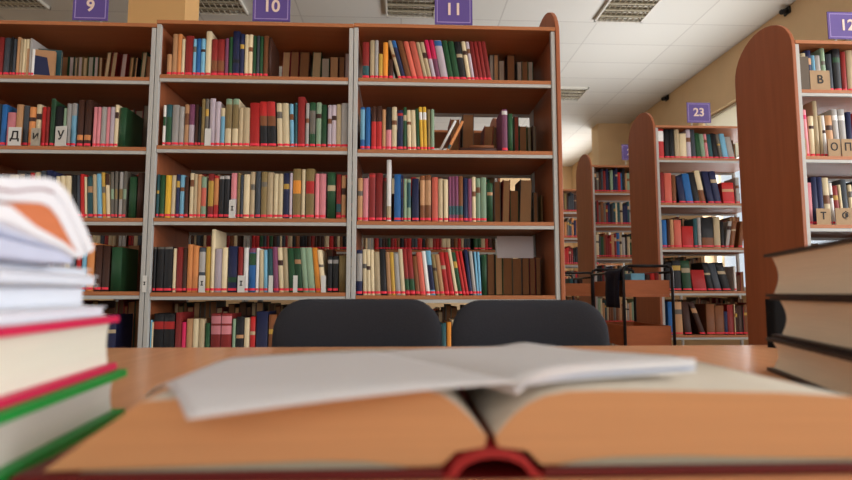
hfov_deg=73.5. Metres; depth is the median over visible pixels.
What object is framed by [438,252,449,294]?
book
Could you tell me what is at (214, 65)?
book
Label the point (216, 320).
book
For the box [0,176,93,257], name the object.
magazine
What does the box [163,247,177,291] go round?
book
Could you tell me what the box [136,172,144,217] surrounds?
book
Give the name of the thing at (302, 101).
book
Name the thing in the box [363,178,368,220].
book
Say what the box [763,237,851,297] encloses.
volume
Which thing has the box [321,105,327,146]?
book
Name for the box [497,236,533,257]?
paper sheet
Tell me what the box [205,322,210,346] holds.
book
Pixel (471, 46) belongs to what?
book
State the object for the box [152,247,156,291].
book
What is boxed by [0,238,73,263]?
notebook
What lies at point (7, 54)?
book
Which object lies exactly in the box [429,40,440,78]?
book
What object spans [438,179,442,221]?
book
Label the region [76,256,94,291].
book
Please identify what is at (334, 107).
book
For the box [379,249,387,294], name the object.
book
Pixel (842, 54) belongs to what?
book
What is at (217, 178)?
book
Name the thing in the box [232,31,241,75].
book
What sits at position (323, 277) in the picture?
card
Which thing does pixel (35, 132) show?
card
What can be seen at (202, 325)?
book
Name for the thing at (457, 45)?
book
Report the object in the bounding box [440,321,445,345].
book
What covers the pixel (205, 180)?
book
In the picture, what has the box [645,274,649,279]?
book
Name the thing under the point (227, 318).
book
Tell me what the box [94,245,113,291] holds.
book
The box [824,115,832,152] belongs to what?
book
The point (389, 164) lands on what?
book
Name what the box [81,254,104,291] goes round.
book
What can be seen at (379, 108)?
book
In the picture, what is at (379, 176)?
book
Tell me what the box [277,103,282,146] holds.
book
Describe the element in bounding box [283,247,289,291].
book
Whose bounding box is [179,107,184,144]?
book
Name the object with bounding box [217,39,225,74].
book
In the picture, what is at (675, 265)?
book
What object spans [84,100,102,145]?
book
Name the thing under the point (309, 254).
book
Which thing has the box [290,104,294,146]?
book
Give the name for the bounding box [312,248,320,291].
book
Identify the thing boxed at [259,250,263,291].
book
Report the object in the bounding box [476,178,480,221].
book
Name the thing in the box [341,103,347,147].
book
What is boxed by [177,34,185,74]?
book
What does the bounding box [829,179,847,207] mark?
book
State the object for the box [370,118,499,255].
bookcase
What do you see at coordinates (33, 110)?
book
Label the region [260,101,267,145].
book
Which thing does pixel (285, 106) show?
book
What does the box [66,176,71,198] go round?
book
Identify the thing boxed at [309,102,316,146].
book
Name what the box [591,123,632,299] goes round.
wall
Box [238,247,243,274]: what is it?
book
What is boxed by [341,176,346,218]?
book
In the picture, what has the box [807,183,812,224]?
book
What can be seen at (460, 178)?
book
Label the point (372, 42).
book
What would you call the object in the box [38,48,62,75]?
book
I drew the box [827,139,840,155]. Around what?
card
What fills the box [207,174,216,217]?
book
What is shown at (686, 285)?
book
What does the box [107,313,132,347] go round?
book
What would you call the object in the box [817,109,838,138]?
book
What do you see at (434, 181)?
book
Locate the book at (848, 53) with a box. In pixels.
[844,50,851,89]
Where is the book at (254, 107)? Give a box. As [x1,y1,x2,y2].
[250,103,259,145]
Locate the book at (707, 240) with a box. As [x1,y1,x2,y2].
[700,217,713,247]
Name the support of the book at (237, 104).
on the bookcase at (331, 39)
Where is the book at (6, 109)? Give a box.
[0,104,16,145]
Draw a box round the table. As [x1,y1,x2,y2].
[53,345,851,479]
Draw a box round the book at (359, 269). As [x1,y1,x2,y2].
[356,250,362,294]
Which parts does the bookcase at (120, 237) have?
upright post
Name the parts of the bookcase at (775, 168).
panel, upright post, shelf rail, shelf rail, shelf rail, shelf rail, shelf rail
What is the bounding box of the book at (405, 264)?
[402,249,409,294]
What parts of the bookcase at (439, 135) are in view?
shelf rail, shelf rail, panel, upright post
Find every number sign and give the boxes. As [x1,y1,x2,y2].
[72,0,108,21]
[252,0,290,21]
[435,0,472,24]
[621,144,628,164]
[686,102,710,125]
[826,12,851,40]
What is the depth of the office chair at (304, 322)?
1.45 m
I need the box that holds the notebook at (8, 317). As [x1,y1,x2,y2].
[0,306,106,325]
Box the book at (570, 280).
[565,278,572,282]
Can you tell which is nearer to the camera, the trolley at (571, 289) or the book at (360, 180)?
the book at (360, 180)
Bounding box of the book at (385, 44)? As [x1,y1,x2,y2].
[383,42,388,77]
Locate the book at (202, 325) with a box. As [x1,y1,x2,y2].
[199,318,210,346]
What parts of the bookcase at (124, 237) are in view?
upright post, upright post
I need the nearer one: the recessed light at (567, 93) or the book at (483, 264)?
the book at (483, 264)
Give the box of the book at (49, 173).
[46,170,66,178]
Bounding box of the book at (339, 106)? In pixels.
[336,104,341,146]
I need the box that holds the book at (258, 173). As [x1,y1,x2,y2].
[255,171,261,217]
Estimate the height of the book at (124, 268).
0.203 m
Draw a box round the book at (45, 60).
[26,49,56,75]
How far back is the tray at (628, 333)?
3.40 m
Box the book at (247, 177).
[243,174,250,217]
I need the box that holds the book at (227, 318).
[221,313,240,346]
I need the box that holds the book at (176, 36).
[172,34,178,74]
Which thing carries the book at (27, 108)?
on the bookcase at (77, 39)
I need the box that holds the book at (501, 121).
[496,109,507,150]
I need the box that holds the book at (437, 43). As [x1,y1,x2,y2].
[434,40,447,78]
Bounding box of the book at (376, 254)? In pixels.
[374,252,380,294]
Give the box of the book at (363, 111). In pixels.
[360,107,365,148]
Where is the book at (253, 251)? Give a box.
[248,248,256,291]
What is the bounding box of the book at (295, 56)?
[290,51,299,76]
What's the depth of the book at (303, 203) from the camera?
2.69 m
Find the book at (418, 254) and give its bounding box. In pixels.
[415,252,425,294]
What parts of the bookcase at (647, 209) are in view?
panel, upright post, shelf rail, shelf rail, shelf rail, shelf rail, shelf rail, shelf rail, shelf rail, shelf rail, upright post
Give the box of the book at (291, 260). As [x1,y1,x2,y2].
[287,248,294,291]
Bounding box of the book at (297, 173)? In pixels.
[292,169,301,217]
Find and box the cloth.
[605,269,621,307]
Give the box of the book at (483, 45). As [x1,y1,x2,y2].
[481,41,490,79]
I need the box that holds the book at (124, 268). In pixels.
[110,247,137,291]
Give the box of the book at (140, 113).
[135,110,142,117]
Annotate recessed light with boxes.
[0,0,50,10]
[199,0,248,15]
[385,0,434,18]
[561,87,588,100]
[594,0,660,22]
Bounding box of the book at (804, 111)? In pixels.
[803,110,809,155]
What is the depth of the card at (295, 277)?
2.63 m
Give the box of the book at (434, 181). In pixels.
[431,177,437,221]
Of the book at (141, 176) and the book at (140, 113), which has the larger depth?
the book at (140, 113)
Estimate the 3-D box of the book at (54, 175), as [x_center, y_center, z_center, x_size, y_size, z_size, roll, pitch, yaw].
[-1.732,-0.199,2.729,0.018,0.212,0.185,0,-5,-3]
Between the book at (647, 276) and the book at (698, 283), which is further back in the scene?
the book at (698, 283)
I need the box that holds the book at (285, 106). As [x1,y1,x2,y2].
[282,103,289,146]
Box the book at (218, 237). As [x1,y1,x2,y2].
[210,229,226,291]
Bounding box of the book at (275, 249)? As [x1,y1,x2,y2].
[273,247,278,291]
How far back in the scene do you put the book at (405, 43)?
2.78 m
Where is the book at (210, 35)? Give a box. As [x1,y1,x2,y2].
[205,31,216,74]
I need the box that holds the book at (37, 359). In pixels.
[0,316,118,408]
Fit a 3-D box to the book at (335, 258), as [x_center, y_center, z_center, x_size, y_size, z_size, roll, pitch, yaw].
[-0.428,0.168,2.753,0.025,0.169,0.183,0,-5,-3]
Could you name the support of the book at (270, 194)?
on the bookcase at (331, 39)
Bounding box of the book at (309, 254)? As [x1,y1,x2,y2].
[306,247,315,291]
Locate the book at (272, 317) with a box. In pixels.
[268,314,278,346]
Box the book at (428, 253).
[426,251,435,294]
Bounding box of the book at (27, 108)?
[22,106,30,145]
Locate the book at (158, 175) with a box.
[156,174,160,217]
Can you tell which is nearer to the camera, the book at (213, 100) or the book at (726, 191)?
the book at (213, 100)
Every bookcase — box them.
[0,20,156,347]
[73,174,122,301]
[119,174,259,301]
[143,20,353,347]
[245,173,369,301]
[351,12,564,302]
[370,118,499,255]
[563,189,624,345]
[576,154,683,344]
[628,113,747,344]
[735,25,851,344]
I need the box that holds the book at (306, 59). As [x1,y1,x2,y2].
[299,51,312,76]
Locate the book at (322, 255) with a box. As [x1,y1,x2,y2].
[317,250,327,291]
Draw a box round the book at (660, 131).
[658,129,663,157]
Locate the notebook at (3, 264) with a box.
[0,261,90,274]
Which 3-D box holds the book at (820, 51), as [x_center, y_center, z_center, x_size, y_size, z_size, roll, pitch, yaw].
[2.071,-0.878,3.050,0.028,0.236,0.167,0,-5,-3]
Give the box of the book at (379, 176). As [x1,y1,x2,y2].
[376,173,383,220]
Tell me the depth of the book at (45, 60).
2.71 m
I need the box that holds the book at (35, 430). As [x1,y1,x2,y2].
[0,369,126,479]
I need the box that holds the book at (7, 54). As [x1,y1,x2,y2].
[3,38,11,74]
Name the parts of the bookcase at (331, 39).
upright post, panel, upright post, shelf rail, shelf rail, shelf rail, shelf rail, shelf rail, shelf rail, shelf rail, upright post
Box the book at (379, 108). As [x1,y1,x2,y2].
[376,106,382,148]
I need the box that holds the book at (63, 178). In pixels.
[60,176,65,189]
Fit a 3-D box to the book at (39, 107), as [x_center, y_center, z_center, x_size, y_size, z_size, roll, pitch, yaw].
[-1.818,-0.527,2.754,0.023,0.202,0.183,0,-5,-3]
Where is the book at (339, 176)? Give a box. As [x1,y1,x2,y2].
[336,174,341,218]
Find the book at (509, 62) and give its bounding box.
[504,55,514,79]
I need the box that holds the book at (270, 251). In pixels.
[268,249,273,291]
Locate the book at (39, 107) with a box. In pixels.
[36,104,45,144]
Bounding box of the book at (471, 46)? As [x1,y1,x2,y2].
[469,41,478,79]
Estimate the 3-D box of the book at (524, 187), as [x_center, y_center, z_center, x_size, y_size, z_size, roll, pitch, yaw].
[0.521,-0.183,3.069,0.072,0.260,0.154,0,-5,-3]
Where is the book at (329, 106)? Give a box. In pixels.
[328,105,331,146]
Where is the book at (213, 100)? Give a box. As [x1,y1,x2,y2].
[210,98,215,145]
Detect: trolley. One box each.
[565,272,594,306]
[590,264,675,345]
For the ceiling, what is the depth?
7.28 m
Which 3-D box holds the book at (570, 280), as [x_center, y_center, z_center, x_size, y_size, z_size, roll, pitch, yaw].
[1.184,0.386,4.733,0.030,0.130,0.160,0,-5,-3]
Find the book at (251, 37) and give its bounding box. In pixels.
[248,34,253,75]
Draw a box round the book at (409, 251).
[407,249,414,294]
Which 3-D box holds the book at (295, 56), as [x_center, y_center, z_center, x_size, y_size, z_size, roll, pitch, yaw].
[-0.697,-0.869,3.088,0.047,0.243,0.176,0,-5,-3]
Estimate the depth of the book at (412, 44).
2.78 m
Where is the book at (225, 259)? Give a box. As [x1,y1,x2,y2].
[221,247,228,291]
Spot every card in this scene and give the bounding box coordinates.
[7,127,21,145]
[30,128,40,145]
[55,126,66,145]
[142,275,146,291]
[198,275,204,291]
[204,128,210,145]
[229,200,235,217]
[237,275,244,291]
[268,275,272,291]
[293,275,297,291]
[321,275,325,291]
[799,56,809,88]
[809,70,830,89]
[816,208,830,224]
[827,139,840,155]
[835,208,851,224]
[841,139,851,155]
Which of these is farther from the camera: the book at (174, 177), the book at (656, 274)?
the book at (656, 274)
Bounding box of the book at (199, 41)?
[196,39,201,74]
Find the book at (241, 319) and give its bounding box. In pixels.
[236,315,253,346]
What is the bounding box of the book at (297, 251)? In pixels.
[294,248,302,291]
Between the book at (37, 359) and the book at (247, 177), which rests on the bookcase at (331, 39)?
the book at (247, 177)
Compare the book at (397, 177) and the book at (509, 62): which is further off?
the book at (509, 62)
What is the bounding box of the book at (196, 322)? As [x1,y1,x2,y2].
[193,317,209,346]
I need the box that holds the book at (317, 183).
[315,174,319,218]
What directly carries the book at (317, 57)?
on the bookcase at (331, 39)
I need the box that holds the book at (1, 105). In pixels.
[0,104,2,134]
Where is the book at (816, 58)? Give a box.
[814,55,820,69]
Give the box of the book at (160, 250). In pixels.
[156,247,164,291]
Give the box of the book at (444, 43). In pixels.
[442,40,453,78]
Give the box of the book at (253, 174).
[250,172,255,217]
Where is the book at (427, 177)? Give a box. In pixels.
[425,175,430,220]
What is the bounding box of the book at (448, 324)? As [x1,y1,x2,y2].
[444,320,450,345]
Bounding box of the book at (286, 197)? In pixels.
[283,173,289,217]
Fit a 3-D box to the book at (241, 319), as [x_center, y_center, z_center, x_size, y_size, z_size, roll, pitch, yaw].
[-0.860,0.471,2.701,0.033,0.220,0.175,0,-5,-3]
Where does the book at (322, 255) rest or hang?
on the bookcase at (331, 39)
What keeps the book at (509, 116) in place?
on the bookcase at (538, 100)
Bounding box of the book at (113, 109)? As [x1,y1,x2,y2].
[109,107,115,146]
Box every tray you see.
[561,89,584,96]
[565,283,590,295]
[594,280,669,296]
[606,321,671,345]
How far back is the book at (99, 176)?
2.65 m
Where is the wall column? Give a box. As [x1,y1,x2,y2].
[113,0,198,301]
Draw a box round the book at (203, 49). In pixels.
[200,39,205,74]
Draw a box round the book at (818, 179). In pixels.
[816,177,823,208]
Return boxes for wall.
[21,174,112,300]
[189,166,573,309]
[571,0,851,344]
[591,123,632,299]
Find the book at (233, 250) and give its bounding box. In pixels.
[228,246,238,291]
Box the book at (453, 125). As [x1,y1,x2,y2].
[439,120,455,149]
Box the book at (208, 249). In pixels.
[205,247,211,291]
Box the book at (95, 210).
[93,174,97,217]
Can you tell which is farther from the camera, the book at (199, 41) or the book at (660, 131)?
the book at (660, 131)
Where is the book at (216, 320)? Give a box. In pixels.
[211,312,231,346]
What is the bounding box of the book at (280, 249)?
[278,247,283,291]
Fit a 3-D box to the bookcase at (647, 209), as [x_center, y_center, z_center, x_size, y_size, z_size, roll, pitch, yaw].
[2.264,0.128,4.710,0.941,2.378,0.502,0,-5,-3]
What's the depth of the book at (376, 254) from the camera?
2.67 m
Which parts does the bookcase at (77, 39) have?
panel, shelf rail, shelf rail, shelf rail, shelf rail, shelf rail, shelf rail, shelf rail, upright post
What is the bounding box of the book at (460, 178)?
[458,176,462,221]
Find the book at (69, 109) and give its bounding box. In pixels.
[66,104,72,145]
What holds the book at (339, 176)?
on the bookcase at (331, 39)
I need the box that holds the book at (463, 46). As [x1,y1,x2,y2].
[461,41,470,79]
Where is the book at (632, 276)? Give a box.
[625,273,644,279]
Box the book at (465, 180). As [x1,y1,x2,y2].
[463,178,467,221]
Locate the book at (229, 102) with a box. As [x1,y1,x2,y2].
[225,99,232,145]
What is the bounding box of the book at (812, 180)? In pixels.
[807,177,817,224]
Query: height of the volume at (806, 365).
0.055 m
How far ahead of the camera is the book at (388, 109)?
2.74 m
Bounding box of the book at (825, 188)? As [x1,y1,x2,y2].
[821,178,831,224]
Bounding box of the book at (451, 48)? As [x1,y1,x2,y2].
[447,41,459,78]
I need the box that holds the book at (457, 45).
[454,41,466,79]
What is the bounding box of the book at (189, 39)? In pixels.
[185,36,194,74]
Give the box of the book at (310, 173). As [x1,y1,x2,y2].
[305,169,317,218]
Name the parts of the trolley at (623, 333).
frame post, rail, frame post, frame post, rail, frame post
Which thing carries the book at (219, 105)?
on the bookcase at (331, 39)
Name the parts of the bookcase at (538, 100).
upright post, panel, shelf rail, shelf rail, shelf rail, shelf rail, shelf rail, shelf rail, shelf rail, upright post, panel, upright post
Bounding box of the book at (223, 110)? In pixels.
[220,108,225,145]
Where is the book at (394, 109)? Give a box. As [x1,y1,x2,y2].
[392,107,396,149]
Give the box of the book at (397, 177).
[394,174,400,220]
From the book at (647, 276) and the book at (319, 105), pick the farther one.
the book at (647, 276)
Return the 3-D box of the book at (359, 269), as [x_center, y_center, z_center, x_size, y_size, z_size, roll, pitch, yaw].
[-0.316,0.161,2.754,0.028,0.213,0.174,0,-5,-3]
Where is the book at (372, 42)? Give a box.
[370,40,374,77]
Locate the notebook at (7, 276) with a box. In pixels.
[0,269,97,285]
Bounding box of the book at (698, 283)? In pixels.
[690,270,706,290]
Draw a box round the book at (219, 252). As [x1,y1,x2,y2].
[214,249,222,291]
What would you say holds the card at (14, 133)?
on the bookcase at (77, 39)
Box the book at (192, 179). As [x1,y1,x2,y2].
[189,173,194,217]
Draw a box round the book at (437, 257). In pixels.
[435,254,444,294]
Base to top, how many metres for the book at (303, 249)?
0.210 m
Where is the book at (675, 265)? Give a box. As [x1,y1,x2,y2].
[663,261,680,290]
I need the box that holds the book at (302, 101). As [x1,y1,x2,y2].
[298,97,307,146]
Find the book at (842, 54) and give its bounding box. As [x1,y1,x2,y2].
[839,52,846,89]
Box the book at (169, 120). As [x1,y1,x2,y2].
[165,104,172,144]
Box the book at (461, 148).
[459,147,496,150]
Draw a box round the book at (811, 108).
[803,101,819,155]
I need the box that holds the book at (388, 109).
[386,107,391,149]
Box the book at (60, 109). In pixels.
[54,106,64,145]
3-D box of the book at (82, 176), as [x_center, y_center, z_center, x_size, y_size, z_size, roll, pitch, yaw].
[-1.599,-0.197,2.726,0.032,0.207,0.168,0,-5,-3]
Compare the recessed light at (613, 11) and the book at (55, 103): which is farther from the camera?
the recessed light at (613, 11)
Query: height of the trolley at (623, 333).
1.050 m
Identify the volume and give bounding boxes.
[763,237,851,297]
[765,337,851,396]
[770,297,851,354]
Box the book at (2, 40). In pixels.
[0,37,5,74]
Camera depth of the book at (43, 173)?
2.65 m
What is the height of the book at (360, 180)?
0.208 m
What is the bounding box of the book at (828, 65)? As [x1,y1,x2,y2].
[824,54,833,89]
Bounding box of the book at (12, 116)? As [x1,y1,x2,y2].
[6,112,16,145]
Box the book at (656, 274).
[645,273,658,279]
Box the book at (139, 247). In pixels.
[128,245,141,291]
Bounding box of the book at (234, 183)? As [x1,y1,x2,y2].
[231,173,237,217]
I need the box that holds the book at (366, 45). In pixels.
[362,42,369,77]
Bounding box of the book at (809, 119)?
[806,116,814,155]
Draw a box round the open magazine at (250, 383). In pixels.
[144,342,695,419]
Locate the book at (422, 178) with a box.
[419,176,424,220]
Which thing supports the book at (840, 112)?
on the bookcase at (775, 168)
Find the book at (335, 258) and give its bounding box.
[333,256,338,291]
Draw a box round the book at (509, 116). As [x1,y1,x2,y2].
[507,114,512,150]
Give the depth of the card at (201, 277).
2.61 m
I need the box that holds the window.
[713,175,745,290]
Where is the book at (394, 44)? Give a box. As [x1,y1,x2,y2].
[391,40,405,78]
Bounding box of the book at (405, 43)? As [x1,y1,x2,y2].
[403,41,416,78]
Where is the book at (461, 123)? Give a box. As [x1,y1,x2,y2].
[447,121,463,149]
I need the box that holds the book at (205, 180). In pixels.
[201,177,208,217]
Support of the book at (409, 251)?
on the bookcase at (538, 100)
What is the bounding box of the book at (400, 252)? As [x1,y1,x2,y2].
[398,249,404,294]
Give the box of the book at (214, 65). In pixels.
[211,39,218,74]
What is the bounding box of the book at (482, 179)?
[480,177,486,221]
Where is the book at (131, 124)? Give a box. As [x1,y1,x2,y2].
[118,108,142,146]
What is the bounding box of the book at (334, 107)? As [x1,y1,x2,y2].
[332,105,336,146]
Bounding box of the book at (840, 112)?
[837,109,845,155]
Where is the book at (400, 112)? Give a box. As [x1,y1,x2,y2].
[397,110,402,149]
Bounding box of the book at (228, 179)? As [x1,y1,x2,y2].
[224,176,231,217]
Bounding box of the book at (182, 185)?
[179,175,187,217]
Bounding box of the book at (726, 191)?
[717,182,734,202]
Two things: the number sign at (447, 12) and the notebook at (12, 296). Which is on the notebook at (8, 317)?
the notebook at (12, 296)
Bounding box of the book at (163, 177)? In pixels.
[159,175,165,217]
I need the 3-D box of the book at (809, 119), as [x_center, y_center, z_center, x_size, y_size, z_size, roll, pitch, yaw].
[1.983,-0.524,3.019,0.025,0.218,0.179,0,-5,-3]
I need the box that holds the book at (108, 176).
[105,174,110,217]
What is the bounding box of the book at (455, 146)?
[447,119,459,149]
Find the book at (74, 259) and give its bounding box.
[70,258,89,291]
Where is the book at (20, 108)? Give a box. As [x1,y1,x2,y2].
[16,104,24,145]
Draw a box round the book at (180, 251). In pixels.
[176,247,184,291]
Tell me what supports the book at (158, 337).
on the bookcase at (331, 39)
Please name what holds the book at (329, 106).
on the bookcase at (331, 39)
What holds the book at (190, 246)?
on the bookcase at (331, 39)
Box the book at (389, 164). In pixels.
[387,160,391,220]
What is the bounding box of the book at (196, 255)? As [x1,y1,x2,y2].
[192,246,200,291]
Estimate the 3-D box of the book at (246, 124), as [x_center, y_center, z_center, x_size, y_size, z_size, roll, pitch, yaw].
[-0.858,-0.528,2.794,0.031,0.192,0.175,0,-5,-3]
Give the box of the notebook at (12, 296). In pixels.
[0,284,86,309]
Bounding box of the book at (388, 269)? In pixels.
[386,252,391,294]
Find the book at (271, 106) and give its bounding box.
[267,101,277,146]
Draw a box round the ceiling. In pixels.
[0,0,795,165]
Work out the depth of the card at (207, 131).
2.68 m
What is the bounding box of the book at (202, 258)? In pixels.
[198,247,205,289]
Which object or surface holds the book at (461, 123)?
on the bookcase at (538, 100)
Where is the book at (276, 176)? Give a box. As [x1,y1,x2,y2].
[273,174,278,217]
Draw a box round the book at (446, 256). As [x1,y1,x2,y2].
[444,252,454,294]
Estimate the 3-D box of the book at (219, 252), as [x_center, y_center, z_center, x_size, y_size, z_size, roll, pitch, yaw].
[-0.967,0.148,2.716,0.032,0.202,0.155,0,-5,-3]
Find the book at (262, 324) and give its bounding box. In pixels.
[256,310,275,346]
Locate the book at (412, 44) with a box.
[409,41,423,78]
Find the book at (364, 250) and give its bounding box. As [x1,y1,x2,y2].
[363,249,366,294]
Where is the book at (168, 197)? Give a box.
[165,175,171,217]
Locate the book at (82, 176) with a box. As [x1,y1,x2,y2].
[80,174,87,217]
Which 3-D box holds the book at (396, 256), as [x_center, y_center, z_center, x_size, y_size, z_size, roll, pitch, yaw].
[-0.139,0.169,2.761,0.036,0.197,0.173,0,-5,-3]
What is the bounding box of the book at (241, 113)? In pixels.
[238,107,243,145]
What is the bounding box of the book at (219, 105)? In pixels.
[215,101,225,145]
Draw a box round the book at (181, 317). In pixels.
[175,311,193,347]
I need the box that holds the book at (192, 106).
[188,104,195,145]
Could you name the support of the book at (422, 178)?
on the bookcase at (538, 100)
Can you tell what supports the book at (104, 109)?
on the bookcase at (77, 39)
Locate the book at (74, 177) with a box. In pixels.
[72,175,76,207]
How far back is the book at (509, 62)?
3.06 m
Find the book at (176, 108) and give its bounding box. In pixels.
[171,105,180,144]
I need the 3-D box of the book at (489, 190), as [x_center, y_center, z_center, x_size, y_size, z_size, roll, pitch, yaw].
[0.303,-0.172,2.804,0.027,0.189,0.156,0,-5,-3]
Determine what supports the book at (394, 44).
on the bookcase at (538, 100)
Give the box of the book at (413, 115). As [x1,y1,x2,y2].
[411,110,416,149]
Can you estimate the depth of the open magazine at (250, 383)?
0.44 m
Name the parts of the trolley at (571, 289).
frame post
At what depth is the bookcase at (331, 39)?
2.77 m
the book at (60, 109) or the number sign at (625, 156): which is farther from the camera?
the number sign at (625, 156)
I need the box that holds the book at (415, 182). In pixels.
[411,178,418,220]
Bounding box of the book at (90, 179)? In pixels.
[88,176,92,217]
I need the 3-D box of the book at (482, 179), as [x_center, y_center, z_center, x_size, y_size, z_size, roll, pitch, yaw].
[0.272,-0.184,2.819,0.028,0.216,0.184,0,-5,-3]
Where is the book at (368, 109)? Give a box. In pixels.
[365,107,371,148]
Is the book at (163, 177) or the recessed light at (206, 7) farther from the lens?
the recessed light at (206, 7)
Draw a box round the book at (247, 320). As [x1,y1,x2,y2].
[244,317,250,346]
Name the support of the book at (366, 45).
on the bookcase at (538, 100)
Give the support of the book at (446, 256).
on the bookcase at (538, 100)
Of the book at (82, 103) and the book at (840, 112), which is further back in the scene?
the book at (840, 112)
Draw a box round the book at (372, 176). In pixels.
[369,173,375,220]
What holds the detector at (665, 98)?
attached to the wall at (714, 84)
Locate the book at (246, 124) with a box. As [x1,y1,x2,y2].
[243,107,249,145]
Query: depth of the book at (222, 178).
2.67 m
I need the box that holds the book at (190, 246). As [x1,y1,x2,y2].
[187,244,202,291]
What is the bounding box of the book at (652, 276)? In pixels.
[650,273,654,279]
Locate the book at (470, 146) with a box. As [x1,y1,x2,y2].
[469,145,493,147]
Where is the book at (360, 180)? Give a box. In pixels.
[357,178,362,220]
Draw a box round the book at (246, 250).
[244,248,249,291]
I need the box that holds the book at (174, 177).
[171,175,176,217]
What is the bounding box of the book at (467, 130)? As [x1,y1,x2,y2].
[459,114,473,147]
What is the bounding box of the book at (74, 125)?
[70,103,78,145]
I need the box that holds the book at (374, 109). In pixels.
[371,106,376,148]
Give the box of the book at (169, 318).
[163,313,175,347]
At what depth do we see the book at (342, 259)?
2.67 m
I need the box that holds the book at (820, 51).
[810,48,825,70]
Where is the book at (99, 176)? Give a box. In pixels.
[97,174,102,217]
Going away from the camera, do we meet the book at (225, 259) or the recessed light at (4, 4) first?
the book at (225, 259)
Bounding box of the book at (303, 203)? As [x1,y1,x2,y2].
[301,169,305,217]
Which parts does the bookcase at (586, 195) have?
panel, upright post, shelf rail, shelf rail, shelf rail, shelf rail, shelf rail, shelf rail, upright post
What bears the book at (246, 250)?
on the bookcase at (331, 39)
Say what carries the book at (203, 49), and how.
on the bookcase at (331, 39)
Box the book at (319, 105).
[316,102,321,146]
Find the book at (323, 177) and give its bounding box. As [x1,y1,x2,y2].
[319,174,327,218]
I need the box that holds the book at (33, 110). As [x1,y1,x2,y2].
[28,107,36,145]
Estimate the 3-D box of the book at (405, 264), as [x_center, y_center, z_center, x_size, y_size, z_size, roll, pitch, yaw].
[-0.097,0.158,2.755,0.036,0.218,0.155,0,-5,-3]
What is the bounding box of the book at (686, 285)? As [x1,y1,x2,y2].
[680,261,691,290]
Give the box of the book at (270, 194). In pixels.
[267,172,274,217]
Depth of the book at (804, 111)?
2.93 m
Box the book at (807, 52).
[802,50,811,77]
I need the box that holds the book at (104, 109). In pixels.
[100,107,107,146]
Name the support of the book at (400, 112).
on the bookcase at (538, 100)
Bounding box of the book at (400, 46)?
[397,41,411,78]
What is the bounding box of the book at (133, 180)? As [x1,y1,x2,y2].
[128,177,137,217]
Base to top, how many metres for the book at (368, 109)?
0.210 m
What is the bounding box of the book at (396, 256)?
[394,253,400,294]
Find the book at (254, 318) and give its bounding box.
[250,316,256,346]
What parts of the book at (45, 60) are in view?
panel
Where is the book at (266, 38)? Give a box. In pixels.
[263,36,269,75]
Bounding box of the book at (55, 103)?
[49,98,67,145]
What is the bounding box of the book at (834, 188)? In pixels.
[832,186,838,221]
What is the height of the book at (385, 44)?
0.187 m
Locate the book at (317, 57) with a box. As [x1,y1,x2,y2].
[312,51,323,76]
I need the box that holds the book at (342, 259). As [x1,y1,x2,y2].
[339,256,345,291]
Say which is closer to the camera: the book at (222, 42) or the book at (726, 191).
the book at (222, 42)
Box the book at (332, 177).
[327,172,336,218]
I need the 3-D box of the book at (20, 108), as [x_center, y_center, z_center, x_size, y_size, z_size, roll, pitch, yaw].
[-1.905,-0.527,2.738,0.030,0.201,0.158,0,-5,-3]
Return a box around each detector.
[661,95,668,100]
[779,6,790,16]
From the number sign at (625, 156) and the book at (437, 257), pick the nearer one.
the book at (437, 257)
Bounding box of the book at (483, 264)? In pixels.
[479,255,486,294]
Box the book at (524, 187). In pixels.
[515,180,531,221]
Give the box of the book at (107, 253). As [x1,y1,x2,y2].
[101,246,122,291]
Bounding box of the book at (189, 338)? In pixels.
[186,318,196,347]
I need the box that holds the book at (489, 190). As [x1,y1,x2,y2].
[486,183,492,221]
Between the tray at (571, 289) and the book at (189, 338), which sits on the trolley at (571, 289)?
the tray at (571, 289)
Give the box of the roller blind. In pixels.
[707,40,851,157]
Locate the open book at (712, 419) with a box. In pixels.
[10,349,851,479]
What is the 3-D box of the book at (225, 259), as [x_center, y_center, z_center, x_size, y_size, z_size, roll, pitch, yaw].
[-0.938,0.145,2.716,0.025,0.208,0.151,0,-5,-3]
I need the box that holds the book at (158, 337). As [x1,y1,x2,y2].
[153,312,176,347]
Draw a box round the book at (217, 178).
[213,176,219,217]
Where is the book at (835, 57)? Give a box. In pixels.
[824,49,841,89]
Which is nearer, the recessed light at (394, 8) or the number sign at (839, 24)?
the number sign at (839, 24)
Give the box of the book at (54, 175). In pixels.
[52,173,63,179]
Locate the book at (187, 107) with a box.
[184,104,189,145]
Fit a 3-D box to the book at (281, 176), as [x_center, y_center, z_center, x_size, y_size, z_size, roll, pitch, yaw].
[-0.690,-0.198,2.774,0.021,0.214,0.181,0,-5,-3]
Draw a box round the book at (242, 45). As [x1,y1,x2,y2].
[240,34,244,75]
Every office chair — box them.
[272,299,441,346]
[451,300,609,345]
[765,299,785,347]
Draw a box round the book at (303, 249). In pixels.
[300,247,308,291]
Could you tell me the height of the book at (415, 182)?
0.208 m
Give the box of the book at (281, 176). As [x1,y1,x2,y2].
[278,174,283,217]
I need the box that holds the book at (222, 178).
[218,176,224,217]
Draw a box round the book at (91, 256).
[85,243,111,291]
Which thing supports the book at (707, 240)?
on the bookcase at (647, 209)
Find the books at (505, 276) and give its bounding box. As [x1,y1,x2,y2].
[0,34,851,347]
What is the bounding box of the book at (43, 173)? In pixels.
[41,171,46,177]
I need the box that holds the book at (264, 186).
[261,172,267,217]
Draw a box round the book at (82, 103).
[76,100,85,145]
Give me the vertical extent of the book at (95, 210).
0.206 m
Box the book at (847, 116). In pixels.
[844,112,851,138]
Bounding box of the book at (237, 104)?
[232,99,245,145]
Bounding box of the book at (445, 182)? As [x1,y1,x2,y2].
[443,180,447,221]

